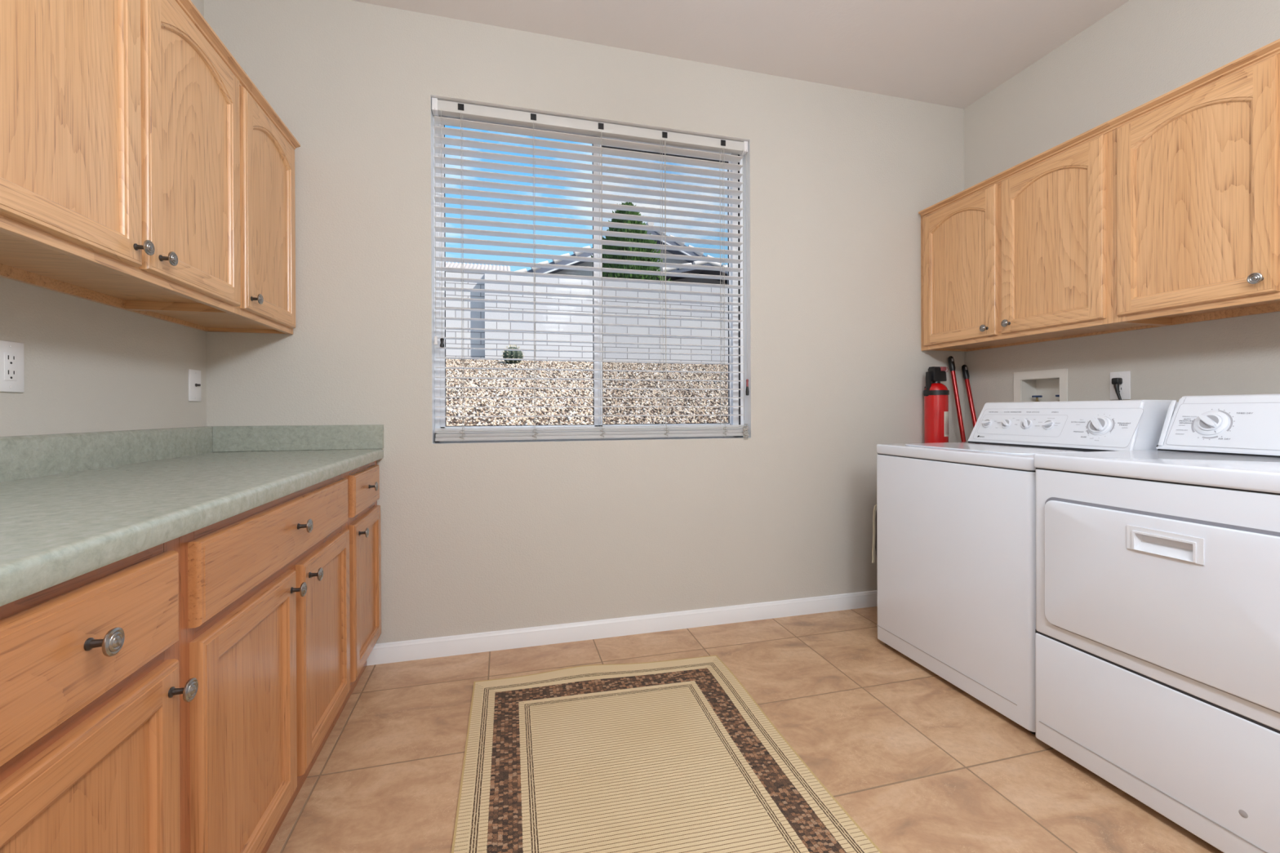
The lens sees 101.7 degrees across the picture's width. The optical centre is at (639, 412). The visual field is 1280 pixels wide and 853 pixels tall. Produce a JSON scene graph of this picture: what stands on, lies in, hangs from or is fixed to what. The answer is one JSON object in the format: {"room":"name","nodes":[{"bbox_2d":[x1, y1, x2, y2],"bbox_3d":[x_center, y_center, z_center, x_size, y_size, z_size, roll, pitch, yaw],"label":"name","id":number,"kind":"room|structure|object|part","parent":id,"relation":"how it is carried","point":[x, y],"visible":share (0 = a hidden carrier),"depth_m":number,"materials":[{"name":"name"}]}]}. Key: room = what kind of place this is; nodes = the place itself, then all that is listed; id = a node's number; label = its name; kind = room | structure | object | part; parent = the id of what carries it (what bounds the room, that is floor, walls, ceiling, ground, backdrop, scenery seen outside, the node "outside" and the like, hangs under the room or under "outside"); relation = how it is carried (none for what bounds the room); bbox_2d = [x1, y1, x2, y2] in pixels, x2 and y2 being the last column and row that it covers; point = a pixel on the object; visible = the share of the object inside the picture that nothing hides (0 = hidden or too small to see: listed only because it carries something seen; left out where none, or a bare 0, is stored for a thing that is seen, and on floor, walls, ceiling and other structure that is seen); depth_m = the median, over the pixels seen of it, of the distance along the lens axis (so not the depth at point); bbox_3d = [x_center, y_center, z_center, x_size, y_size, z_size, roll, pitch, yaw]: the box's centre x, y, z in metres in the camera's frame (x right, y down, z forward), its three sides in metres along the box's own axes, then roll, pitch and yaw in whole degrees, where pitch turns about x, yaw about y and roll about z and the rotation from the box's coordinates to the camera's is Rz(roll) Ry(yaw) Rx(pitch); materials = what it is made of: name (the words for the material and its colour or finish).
{"room":"laundry room","nodes":[
{"label":"laundry room","id":0,"kind":"room"},
{"bbox_2d":[0,0,206,436],"bbox_3d":[-1.272,-0.325,0.093,0.140,2.800,4.307,0,0,-15],"label":"wall","id":1,"kind":"structure","parent":0,"point":[90,366],"depth_m":1.49,"materials":[{"name":"paint"}]},
{"bbox_2d":[0,340,24,392],"bbox_3d":[-1.494,-0.108,1.234,0.008,0.120,0.076,0,0,-15],"label":"wall outlet","id":2,"kind":"object","parent":1,"relation":"attached to","point":[11,353],"visible":1,"depth_m":1.24,"materials":[{"name":"white plastic"}]},
{"bbox_2d":[4,351,17,381],"bbox_3d":[-1.492,-0.108,1.234,0.003,0.066,0.033,0,0,-15],"label":"socket","id":3,"kind":"object","parent":2,"relation":"attached to","point":[10,357],"depth_m":1.23,"materials":[{"name":"white plastic"}]},
{"bbox_2d":[0,426,212,482],"bbox_3d":[-1.462,0.108,1.155,0.029,0.102,1.876,0,0,-15],"label":"backsplash","id":4,"kind":"structure","parent":1,"relation":"attached to","point":[26,456],"depth_m":1.45,"materials":[{"name":"green laminate"}]},
{"bbox_2d":[0,0,246,314],"bbox_3d":[-1.303,-0.707,1.180,0.356,0.781,0.977,0,0,-15],"label":"upper cabinet","id":5,"kind":"object","parent":1,"relation":"attached to","point":[120,125],"visible":1,"depth_m":1.18,"materials":[{"name":"brown wood"}]},
{"bbox_3d":[-1.118,-0.702,0.992,0.006,0.607,0.340,0,0,-15],"label":"door panel","id":6,"kind":"part","parent":5,"relation":"part of","materials":[{"name":"brown wood"}]},
{"bbox_3d":[-1.113,-0.702,0.993,0.020,0.726,0.459,0,0,-15],"label":"door","id":7,"kind":"part","parent":5,"relation":"part of","materials":[{"name":"brown wood"}]},
{"bbox_3d":[-1.191,-0.702,1.210,0.020,0.771,0.976,0,0,-15],"label":"frame","id":8,"kind":"part","parent":5,"relation":"part of","materials":[{"name":"brown wood"}]},
{"bbox_3d":[-1.138,-0.378,1.194,0.032,0.034,0.034,0,0,-15],"label":"knob","id":9,"kind":"part","parent":5,"relation":"part of","materials":[{"name":"silver metal"}]},
{"bbox_3d":[-1.161,-0.378,1.282,0.032,0.034,0.034,0,0,-15],"label":"knob","id":10,"kind":"part","parent":5,"relation":"part of","materials":[{"name":"silver metal"}]},
{"bbox_3d":[-1.234,-0.702,1.452,0.020,0.726,0.454,0,0,-15],"label":"door","id":11,"kind":"part","parent":5,"relation":"part of","materials":[{"name":"brown wood"}]},
{"bbox_3d":[-1.239,-0.702,1.451,0.006,0.607,0.335,0,0,-15],"label":"door panel","id":12,"kind":"part","parent":5,"relation":"part of","materials":[{"name":"brown wood"}]},
{"bbox_3d":[-1.170,-1.083,1.214,0.034,0.030,0.977,0,0,-15],"label":"crown molding","id":13,"kind":"part","parent":5,"relation":"part of","materials":[{"name":"brown wood"}]},
{"bbox_2d":[188,368,201,401],"bbox_3d":[-1.684,-0.101,1.980,0.020,0.120,0.076,0,0,-15],"label":"cable jack","id":14,"kind":"object","parent":1,"relation":"attached to","point":[194,375],"visible":1,"depth_m":1.97,"materials":[{"name":"plastic"}]},
{"bbox_2d":[124,74,300,334],"bbox_3d":[-1.486,-0.708,1.877,0.356,0.781,0.464,0,0,-15],"label":"upper cabinet","id":15,"kind":"object","parent":1,"relation":"attached to","point":[268,147],"visible":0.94,"depth_m":1.88,"materials":[{"name":"brown wood"}]},
{"bbox_3d":[-1.282,-0.379,1.743,0.032,0.034,0.034,0,0,-15],"label":"knob","id":16,"kind":"part","parent":15,"relation":"part of","materials":[{"name":"silver metal"}]},
{"bbox_3d":[-1.374,-0.704,1.907,0.020,0.771,0.464,0,0,-15],"label":"frame","id":17,"kind":"part","parent":15,"relation":"part of","materials":[{"name":"brown wood"}]},
{"bbox_3d":[-1.354,-0.703,1.910,0.020,0.726,0.425,0,0,-15],"label":"door","id":18,"kind":"part","parent":15,"relation":"part of","materials":[{"name":"brown wood"}]},
{"bbox_3d":[-1.353,-1.084,1.911,0.034,0.030,0.464,0,0,-15],"label":"crown molding","id":19,"kind":"part","parent":15,"relation":"part of","materials":[{"name":"brown wood"}]},
{"bbox_3d":[-1.359,-0.703,1.909,0.006,0.607,0.306,0,0,-15],"label":"door panel","id":20,"kind":"part","parent":15,"relation":"part of","materials":[{"name":"brown wood"}]},
{"bbox_2d":[204,0,964,644],"bbox_3d":[0.059,-0.336,2.597,3.987,2.800,0.140,0,0,-15],"label":"wall","id":21,"kind":"structure","parent":0,"point":[477,537],"depth_m":2.45,"materials":[{"name":"paint"}]},
{"bbox_2d":[212,424,383,452],"bbox_3d":[-1.387,0.105,2.135,0.614,0.102,0.020,0,0,-15],"label":"backsplash","id":22,"kind":"structure","parent":21,"relation":"attached to","point":[272,437],"depth_m":2.12,"materials":[{"name":"green laminate"}]},
{"bbox_2d":[433,115,743,442],"bbox_3d":[-0.200,-0.626,2.565,1.523,1.522,0.065,0,0,-15],"label":"window","id":23,"kind":"structure","parent":21,"relation":"in","point":[439,423],"depth_m":2.57,"materials":[{"name":"white plastic"}]},
{"bbox_3d":[-0.560,-0.628,2.466,0.729,1.432,0.020,0,0,-15],"label":"sash","id":24,"kind":"part","parent":23,"relation":"part of","materials":[{"name":"white plastic"}]},
{"bbox_2d":[431,97,749,441],"bbox_3d":[-0.180,-0.621,2.488,1.516,1.527,0.077,0,0,-15],"label":"window blind","id":25,"kind":"object","parent":23,"relation":"attached to","point":[439,107],"visible":1,"depth_m":2.47,"materials":[{"name":"white plastic"}]},
{"bbox_3d":[-0.896,-0.832,2.280,0.002,1.000,0.002,0,0,21],"label":"pull cord","id":26,"kind":"part","parent":25,"relation":"part of","materials":[{"name":"white fabric"}]},
{"bbox_3d":[-0.871,-0.828,2.284,0.002,1.008,0.002,0,0,21],"label":"pull cord","id":27,"kind":"part","parent":25,"relation":"part of","materials":[{"name":"white fabric"}]},
{"bbox_3d":[-0.795,-0.611,2.337,0.008,1.443,0.055,0,0,-15],"label":"ladder cord","id":28,"kind":"part","parent":25,"relation":"part of","materials":[{"name":"white fabric"}]},
{"bbox_3d":[-0.489,-0.612,2.417,0.008,1.443,0.055,0,0,-15],"label":"ladder cord","id":29,"kind":"part","parent":25,"relation":"part of","materials":[{"name":"white fabric"}]},
{"bbox_3d":[-0.189,0.109,2.497,1.482,0.032,0.050,0,0,-15],"label":"rail","id":30,"kind":"part","parent":25,"relation":"part of","materials":[{"name":"white plastic"}]},
{"bbox_3d":[-0.184,-0.614,2.498,0.008,1.443,0.055,0,0,-15],"label":"ladder cord","id":31,"kind":"part","parent":25,"relation":"part of","materials":[{"name":"white fabric"}]},
{"bbox_3d":[0.123,-0.615,2.578,0.008,1.443,0.055,0,0,-15],"label":"ladder cord","id":32,"kind":"part","parent":25,"relation":"part of","materials":[{"name":"white fabric"}]},
{"bbox_3d":[0.254,-0.637,2.584,0.315,1.400,0.001,0,0,-15],"label":"lift cord","id":33,"kind":"part","parent":25,"relation":"part of","materials":[{"name":"white fabric"}]},
{"bbox_3d":[0.264,-0.637,2.587,0.315,1.400,0.001,0,0,-15],"label":"lift cord","id":34,"kind":"part","parent":25,"relation":"part of","materials":[{"name":"white fabric"}]},
{"bbox_3d":[0.275,-0.637,2.590,0.315,1.400,0.001,0,0,-15],"label":"lift cord","id":35,"kind":"part","parent":25,"relation":"part of","materials":[{"name":"white fabric"}]},
{"bbox_3d":[0.423,-0.617,2.657,0.008,1.443,0.055,0,0,-15],"label":"ladder cord","id":36,"kind":"part","parent":25,"relation":"part of","materials":[{"name":"white fabric"}]},
{"bbox_3d":[0.527,-0.648,2.653,0.004,1.380,0.002,0,0,-15],"label":"pull cord","id":37,"kind":"part","parent":25,"relation":"part of","materials":[{"name":"white fabric"}]},
{"bbox_3d":[0.545,-0.753,2.657,0.002,1.170,0.002,0,0,21],"label":"pull cord","id":38,"kind":"part","parent":25,"relation":"part of","materials":[{"name":"white fabric"}]},
{"bbox_3d":[0.139,-0.631,2.672,0.737,1.432,0.020,0,0,-15],"label":"sash","id":39,"kind":"part","parent":23,"relation":"part of","materials":[{"name":"white plastic"}]},
{"bbox_2d":[366,590,877,666],"bbox_3d":[0.361,1.021,2.600,3.133,0.083,0.013,0,0,-15],"label":"baseboard","id":40,"kind":"structure","parent":21,"relation":"attached to","point":[464,644],"depth_m":2.46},
{"bbox_2d":[923,366,949,443],"bbox_3d":[1.632,-0.006,2.870,0.125,0.486,0.129,0,0,33],"label":"fire extinguisher","id":41,"kind":"object","parent":21,"relation":"attached to","point":[935,393],"visible":0.95,"depth_m":2.83,"materials":[{"name":"red paint"}]},
{"bbox_3d":[1.587,-0.164,2.856,0.030,0.122,0.024,0,0,-15],"label":"trigger lever","id":42,"kind":"part","parent":41,"relation":"part of","materials":[{"name":"black plastic"}]},
{"bbox_2d":[945,417,948,435],"bbox_3d":[1.666,0.072,2.823,0.046,0.100,0.004,0,0,-38],"label":"print","id":43,"kind":"object","parent":41,"relation":"attached to","point":[946,419],"depth_m":2.82},
{"bbox_2d":[351,0,1128,108],"bbox_3d":[0.583,-1.783,0.578,3.987,0.100,4.307,0,0,-15],"label":"ceiling","id":44,"kind":"structure","parent":0,"point":[952,53],"depth_m":2.37,"materials":[{"name":"paint"}]},
{"bbox_2d":[266,606,1222,852],"bbox_3d":[0.594,1.117,0.586,3.987,0.100,4.307,0,0,-15],"label":"floor","id":45,"kind":"structure","parent":0,"point":[918,762],"depth_m":1.62,"materials":[{"name":"tile"}]},
{"bbox_2d":[0,537,198,852],"bbox_3d":[-0.976,0.637,0.571,0.666,0.872,0.458,0,0,-15],"label":"base cabinet","id":46,"kind":"object","parent":45,"relation":"on","point":[91,691],"visible":0.98,"depth_m":0.66,"materials":[{"name":"brown wood"}]},
{"bbox_3d":[-0.699,0.668,0.644,0.006,0.428,0.269,0,0,-15],"label":"door panel","id":47,"kind":"part","parent":46,"relation":"part of","materials":[{"name":"brown wood"}]},
{"bbox_3d":[-0.696,0.295,0.645,0.020,0.147,0.388,0,0,-15],"label":"drawer","id":48,"kind":"part","parent":46,"relation":"part of","materials":[{"name":"brown wood"}]},
{"bbox_3d":[-0.694,0.668,0.646,0.020,0.547,0.388,0,0,-15],"label":"door","id":49,"kind":"part","parent":46,"relation":"part of","materials":[{"name":"brown wood"}]},
{"bbox_3d":[-0.671,0.289,0.651,0.032,0.034,0.034,0,0,-15],"label":"knob","id":50,"kind":"part","parent":46,"relation":"part of","materials":[{"name":"silver metal"}]},
{"bbox_3d":[-0.712,0.434,0.811,0.032,0.034,0.034,0,0,-15],"label":"knob","id":51,"kind":"part","parent":46,"relation":"part of","materials":[{"name":"silver metal"}]},
{"bbox_2d":[178,472,350,852],"bbox_3d":[-1.154,0.636,1.248,0.666,0.872,0.940,0,0,-15],"label":"base cabinet","id":52,"kind":"object","parent":45,"relation":"on","point":[264,601],"visible":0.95,"depth_m":1.11,"materials":[{"name":"brown wood"}]},
{"bbox_2d":[0,424,383,606],"bbox_3d":[-1.165,0.128,1.233,0.643,0.144,1.877,0,0,-15],"label":"countertop","id":53,"kind":"structure","parent":52,"relation":"on","point":[73,505],"depth_m":1.18,"materials":[{"name":"green laminate"}]},
{"bbox_3d":[-0.812,0.667,1.097,0.020,0.547,0.423,0,0,-15],"label":"door","id":54,"kind":"part","parent":52,"relation":"part of","materials":[{"name":"brown wood"}]},
{"bbox_3d":[-0.818,0.667,1.096,0.006,0.428,0.304,0,0,-15],"label":"door panel","id":55,"kind":"part","parent":52,"relation":"part of","materials":[{"name":"brown wood"}]},
{"bbox_3d":[-0.871,0.294,1.313,0.020,0.147,0.878,0,0,-15],"label":"drawer","id":56,"kind":"part","parent":52,"relation":"part of","materials":[{"name":"brown wood"}]},
{"bbox_3d":[-0.833,0.434,1.271,0.032,0.034,0.034,0,0,-15],"label":"knob","id":57,"kind":"part","parent":52,"relation":"part of","materials":[{"name":"silver metal"}]},
{"bbox_3d":[-0.845,0.287,1.314,0.032,0.034,0.034,0,0,-15],"label":"knob","id":58,"kind":"part","parent":52,"relation":"part of","materials":[{"name":"silver metal"}]},
{"bbox_3d":[-0.864,0.433,1.389,0.032,0.034,0.034,0,0,-15],"label":"knob","id":59,"kind":"part","parent":52,"relation":"part of","materials":[{"name":"silver metal"}]},
{"bbox_3d":[-0.931,0.667,1.549,0.020,0.547,0.422,0,0,-15],"label":"door","id":60,"kind":"part","parent":52,"relation":"part of","materials":[{"name":"brown wood"}]},
{"bbox_3d":[-0.937,0.667,1.548,0.006,0.428,0.303,0,0,-15],"label":"door panel","id":61,"kind":"part","parent":52,"relation":"part of","materials":[{"name":"brown wood"}]},
{"bbox_2d":[333,460,381,726],"bbox_3d":[-1.331,0.635,1.924,0.666,0.872,0.456,0,0,-15],"label":"base cabinet","id":62,"kind":"object","parent":45,"relation":"on","point":[363,523],"visible":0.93,"depth_m":1.96,"materials":[{"name":"brown wood"}]},
{"bbox_3d":[-1.069,0.584,1.993,0.020,0.772,0.456,0,0,-15],"label":"frame","id":63,"kind":"part","parent":62,"relation":"part of","materials":[{"name":"brown wood"}]},
{"bbox_3d":[-0.989,0.433,1.866,0.032,0.034,0.034,0,0,-15],"label":"knob","id":64,"kind":"part","parent":62,"relation":"part of","materials":[{"name":"silver metal"}]},
{"bbox_3d":[-1.050,0.293,1.993,0.020,0.147,0.378,0,0,-15],"label":"drawer","id":65,"kind":"part","parent":62,"relation":"part of","materials":[{"name":"brown wood"}]},
{"bbox_3d":[-1.051,0.666,2.005,0.020,0.547,0.400,0,0,-15],"label":"door","id":66,"kind":"part","parent":62,"relation":"part of","materials":[{"name":"brown wood"}]},
{"bbox_3d":[-1.056,0.666,2.003,0.006,0.428,0.281,0,0,-15],"label":"door panel","id":67,"kind":"part","parent":62,"relation":"part of","materials":[{"name":"brown wood"}]},
{"bbox_3d":[-1.026,0.286,2.006,0.032,0.034,0.034,0,0,-15],"label":"knob","id":68,"kind":"part","parent":62,"relation":"part of","materials":[{"name":"silver metal"}]},
{"bbox_2d":[451,655,882,852],"bbox_3d":[0.029,1.057,1.401,1.028,0.018,1.603,0,0,-15],"label":"area rug","id":69,"kind":"object","parent":45,"relation":"on","point":[674,756],"visible":1,"depth_m":1.53,"materials":[{"name":"beige fabric"}]},
{"bbox_2d":[871,504,876,563],"bbox_3d":[1.323,0.752,2.603,0.425,0.613,0.060,0,0,-15],"label":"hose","id":70,"kind":"object","parent":45,"relation":"on","point":[874,516],"visible":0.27,"depth_m":2.53,"materials":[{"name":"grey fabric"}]},
{"bbox_2d":[947,355,966,441],"bbox_3d":[1.799,0.369,2.838,0.031,1.371,0.257,0,0,-19],"label":"handle","id":71,"kind":"object","parent":45,"relation":"on","point":[951,361],"visible":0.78,"depth_m":2.90,"materials":[{"name":"red plastic"}]},
{"bbox_2d":[961,364,977,428],"bbox_3d":[1.869,0.392,2.810,0.031,1.325,0.350,0,0,-6],"label":"handle","id":72,"kind":"object","parent":45,"relation":"on","point":[964,367],"visible":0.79,"depth_m":2.92,"materials":[{"name":"red plastic"}]},
{"bbox_2d":[876,400,1177,735],"bbox_3d":[1.510,0.508,2.120,0.697,1.102,0.751,0,0,-15],"label":"washing machine","id":73,"kind":"object","parent":45,"relation":"on","point":[956,522],"visible":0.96,"depth_m":1.95,"materials":[{"name":"white metal"}]},
{"bbox_3d":[1.507,0.167,2.125,0.697,0.043,0.740,0,0,-15],"label":"panel","id":74,"kind":"part","parent":73,"relation":"part of","materials":[{"name":"white metal"}]},
{"bbox_3d":[1.560,0.050,2.338,0.023,0.040,0.041,0,0,-15],"label":"dial knob","id":75,"kind":"part","parent":73,"relation":"part of","materials":[{"name":"white plastic"}]},
{"bbox_3d":[1.385,0.144,2.093,0.319,0.005,0.560,0,0,-15],"label":"lid","id":76,"kind":"part","parent":73,"relation":"part of","materials":[{"name":"white metal"}]},
{"bbox_3d":[1.582,0.050,2.251,0.023,0.040,0.041,0,0,-15],"label":"dial knob","id":77,"kind":"part","parent":73,"relation":"part of","materials":[{"name":"white plastic"}]},
{"bbox_3d":[1.606,0.050,2.162,0.023,0.040,0.041,0,0,-15],"label":"dial knob","id":78,"kind":"part","parent":73,"relation":"part of","materials":[{"name":"white plastic"}]},
{"bbox_3d":[1.629,0.050,2.075,0.023,0.040,0.041,0,0,-15],"label":"dial knob","id":79,"kind":"part","parent":73,"relation":"part of","materials":[{"name":"white plastic"}]},
{"bbox_3d":[1.627,0.055,2.086,0.059,0.136,0.624,0,0,-15],"label":"control panel","id":80,"kind":"part","parent":73,"relation":"part of","materials":[{"name":"white plastic"}]},
{"bbox_3d":[1.675,0.049,1.901,0.037,0.068,0.072,0,0,-15],"label":"dial knob","id":81,"kind":"part","parent":73,"relation":"part of","materials":[{"name":"white plastic"}]},
{"bbox_2d":[1033,393,1279,852],"bbox_3d":[1.675,0.504,1.389,0.710,1.113,0.740,0,0,-15],"label":"dryer","id":82,"kind":"object","parent":45,"relation":"on","point":[1157,629],"visible":1,"depth_m":1.35,"materials":[{"name":"white metal"}]},
{"bbox_3d":[1.679,0.153,1.389,0.697,0.045,0.740,0,0,-15],"label":"panel","id":83,"kind":"part","parent":82,"relation":"part of","materials":[{"name":"white metal"}]},
{"bbox_3d":[1.365,0.870,1.308,0.031,0.336,0.738,0,0,-15],"label":"panel","id":84,"kind":"part","parent":82,"relation":"part of","materials":[{"name":"white metal"}]},
{"bbox_3d":[1.344,0.461,1.304,0.014,0.382,0.654,0,0,-15],"label":"door","id":85,"kind":"part","parent":82,"relation":"part of","materials":[{"name":"white metal"}]},
{"bbox_3d":[1.329,0.335,1.323,0.003,0.063,0.158,0,0,-15],"label":"door handle","id":86,"kind":"part","parent":82,"relation":"part of","materials":[{"name":"white plastic"}]},
{"bbox_3d":[1.805,0.034,1.647,0.037,0.078,0.083,0,0,-15],"label":"dial knob","id":87,"kind":"part","parent":82,"relation":"part of","materials":[{"name":"white plastic"}]},
{"bbox_3d":[1.861,0.041,1.430,0.059,0.136,0.646,0,0,-15],"label":"control panel","id":88,"kind":"part","parent":82,"relation":"part of","materials":[{"name":"white plastic"}]},
{"bbox_2d":[964,0,1279,441],"bbox_3d":[2.449,-0.342,1.070,0.140,2.800,4.307,0,0,-15],"label":"wall","id":89,"kind":"structure","parent":0,"point":[1140,51],"depth_m":2.22,"materials":[{"name":"paint"}]},
{"bbox_2d":[1013,368,1067,402],"bbox_3d":[2.025,-0.053,2.592,0.104,0.307,0.264,0,0,-15],"label":"box","id":90,"kind":"object","parent":89,"relation":"attached to","point":[1046,385],"visible":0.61,"depth_m":2.63,"materials":[{"name":"white plastic"}]},
{"bbox_3d":[2.016,-0.080,2.644,0.040,0.009,0.040,0,0,8],"label":"valve handle","id":91,"kind":"part","parent":90,"relation":"part of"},
{"bbox_2d":[918,121,1165,351],"bbox_3d":[1.817,-0.729,2.492,0.356,0.769,0.955,0,0,-15],"label":"upper cabinet","id":92,"kind":"object","parent":89,"relation":"attached to","point":[1023,254],"visible":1,"depth_m":2.33,"materials":[{"name":"brown wood"}]},
{"bbox_3d":[1.634,-0.723,2.674,0.006,0.595,0.320,0,0,-15],"label":"door panel","id":93,"kind":"part","parent":92,"relation":"part of","materials":[{"name":"brown wood"}]},
{"bbox_3d":[1.629,-0.723,2.673,0.020,0.714,0.439,0,0,-15],"label":"door","id":94,"kind":"part","parent":92,"relation":"part of","materials":[{"name":"brown wood"}]},
{"bbox_3d":[1.650,-0.402,2.495,0.032,0.034,0.034,0,0,-15],"label":"knob","id":95,"kind":"part","parent":92,"relation":"part of","materials":[{"name":"silver metal"}]},
{"bbox_3d":[1.679,-0.407,2.386,0.032,0.034,0.034,0,0,-15],"label":"knob","id":96,"kind":"part","parent":92,"relation":"part of","materials":[{"name":"silver metal"}]},
{"bbox_3d":[1.683,-1.097,2.447,0.034,0.030,0.937,0,0,-15],"label":"crown molding","id":97,"kind":"part","parent":92,"relation":"part of","materials":[{"name":"brown wood"}]},
{"bbox_3d":[1.751,-0.722,2.228,0.006,0.595,0.309,0,0,-15],"label":"door panel","id":98,"kind":"part","parent":92,"relation":"part of","materials":[{"name":"brown wood"}]},
{"bbox_3d":[1.746,-0.722,2.227,0.020,0.714,0.428,0,0,-15],"label":"door","id":99,"kind":"part","parent":92,"relation":"part of","materials":[{"name":"brown wood"}]},
{"bbox_2d":[1110,371,1130,399],"bbox_3d":[2.066,-0.114,2.241,0.008,0.120,0.076,0,0,-15],"label":"wall outlet","id":100,"kind":"object","parent":89,"relation":"attached to","point":[1125,388],"visible":0.87,"depth_m":2.23,"materials":[{"name":"white plastic"}]},
{"bbox_2d":[1111,377,1122,399],"bbox_3d":[2.052,0.205,2.226,0.028,0.704,0.052,0,0,-15],"label":"power cord","id":101,"kind":"object","parent":100,"relation":"attached to","point":[1116,382],"visible":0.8,"depth_m":2.23,"materials":[{"name":"black plastic"}]},
{"bbox_3d":[2.050,0.215,2.223,0.020,0.684,0.047,0,0,-15],"label":"cord","id":102,"kind":"part","parent":101,"relation":"part of","materials":[{"name":"black plastic"}]},
{"bbox_2d":[1115,377,1124,393],"bbox_3d":[2.063,-0.114,2.241,0.003,0.066,0.033,0,0,-15],"label":"socket","id":103,"kind":"object","parent":100,"relation":"attached to","point":[1121,386],"depth_m":2.23,"materials":[{"name":"white plastic"}]},
{"bbox_2d":[1107,38,1279,325],"bbox_3d":[2.062,-0.727,1.560,0.356,0.769,0.972,0,0,-15],"label":"upper cabinet","id":104,"kind":"object","parent":89,"relation":"attached to","point":[1197,164],"visible":1,"depth_m":1.75,"materials":[{"name":"brown wood"}]},
{"bbox_3d":[1.871,-0.721,1.772,0.006,0.595,0.305,0,0,-15],"label":"door panel","id":105,"kind":"part","parent":104,"relation":"part of","materials":[{"name":"brown wood"}]},
{"bbox_3d":[1.926,-1.096,1.524,0.034,0.030,0.972,0,0,-15],"label":"crown molding","id":106,"kind":"part","parent":104,"relation":"part of","materials":[{"name":"brown wood"}]},
{"bbox_3d":[1.887,-0.409,1.593,0.032,0.034,0.034,0,0,-15],"label":"knob","id":107,"kind":"part","parent":104,"relation":"part of","materials":[{"name":"silver metal"}]},
{"label":"outside","id":108,"kind":"structure","parent":0,"visible":0},
{"bbox_2d":[445,358,728,426],"bbox_3d":[0.394,-0.089,22.114,40.000,2.200,37.423,0,0,-15],"label":"ground","id":109,"kind":"structure","parent":108,"point":[447,398],"depth_m":5.90,"materials":[{"name":"gravel"}]},
{"bbox_2d":[445,271,484,357],"bbox_3d":[-6.868,-1.223,7.830,8.705,2.200,0.160,0,0,-15],"label":"wall","id":110,"kind":"structure","parent":109,"relation":"on","point":[451,304],"depth_m":8.78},
{"bbox_2d":[445,262,510,274],"bbox_3d":[-13.584,-5.508,32.920,10.500,8.890,2.600,0,0,-15],"label":"house","id":111,"kind":"structure","parent":109,"relation":"on","point":[452,264],"depth_m":33.77,"materials":[{"name":"paint"}]},
{"bbox_2d":[484,273,509,359],"bbox_3d":[-2.447,-1.251,8.922,0.397,2.215,0.335,0,0,-15],"label":"pillar","id":112,"kind":"structure","parent":109,"relation":"on","point":[488,315],"depth_m":8.76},
{"bbox_2d":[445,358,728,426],"bbox_3d":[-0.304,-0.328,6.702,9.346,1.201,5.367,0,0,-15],"label":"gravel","id":113,"kind":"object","parent":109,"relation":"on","point":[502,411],"visible":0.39,"depth_m":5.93,"materials":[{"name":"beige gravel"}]},
{"bbox_2d":[501,344,524,364],"bbox_3d":[-2.052,-0.920,8.413,0.375,0.341,0.378,0,0,-15],"label":"barrel cactus","id":114,"kind":"object","parent":113,"relation":"on","point":[506,353],"visible":0.62,"depth_m":8.32,"materials":[{"name":"green plant"}]},
{"bbox_2d":[508,275,728,364],"bbox_3d":[4.479,-1.288,10.687,13.895,2.225,0.200,0,0,-15],"label":"wall","id":115,"kind":"structure","parent":109,"relation":"on","point":[513,316],"depth_m":9.31,"materials":[{"name":"white brick"}]},
{"bbox_2d":[515,222,727,279],"bbox_3d":[-1.111,-3.423,21.097,11.200,4.685,11.415,0,0,-15],"label":"neighbor house","id":116,"kind":"structure","parent":109,"relation":"on","point":[544,270],"depth_m":15.61,"materials":[{"name":"paint"}]},
{"bbox_2d":[590,201,671,280],"bbox_3d":[-0.275,-2.692,11.253,2.012,3.669,1.974,0,0,-15],"label":"cypress tree","id":117,"kind":"object","parent":109,"relation":"on","point":[608,274],"visible":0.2,"depth_m":10.84,"materials":[{"name":"green plant"}]},
{"bbox_2d":[656,261,728,284],"bbox_3d":[1.500,-2.582,15.105,3.800,3.013,2.535,0,0,-15],"label":"house wing","id":118,"kind":"object","parent":109,"relation":"on","point":[696,263],"visible":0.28,"depth_m":14.18,"materials":[{"name":"grey paint"}]}
]}

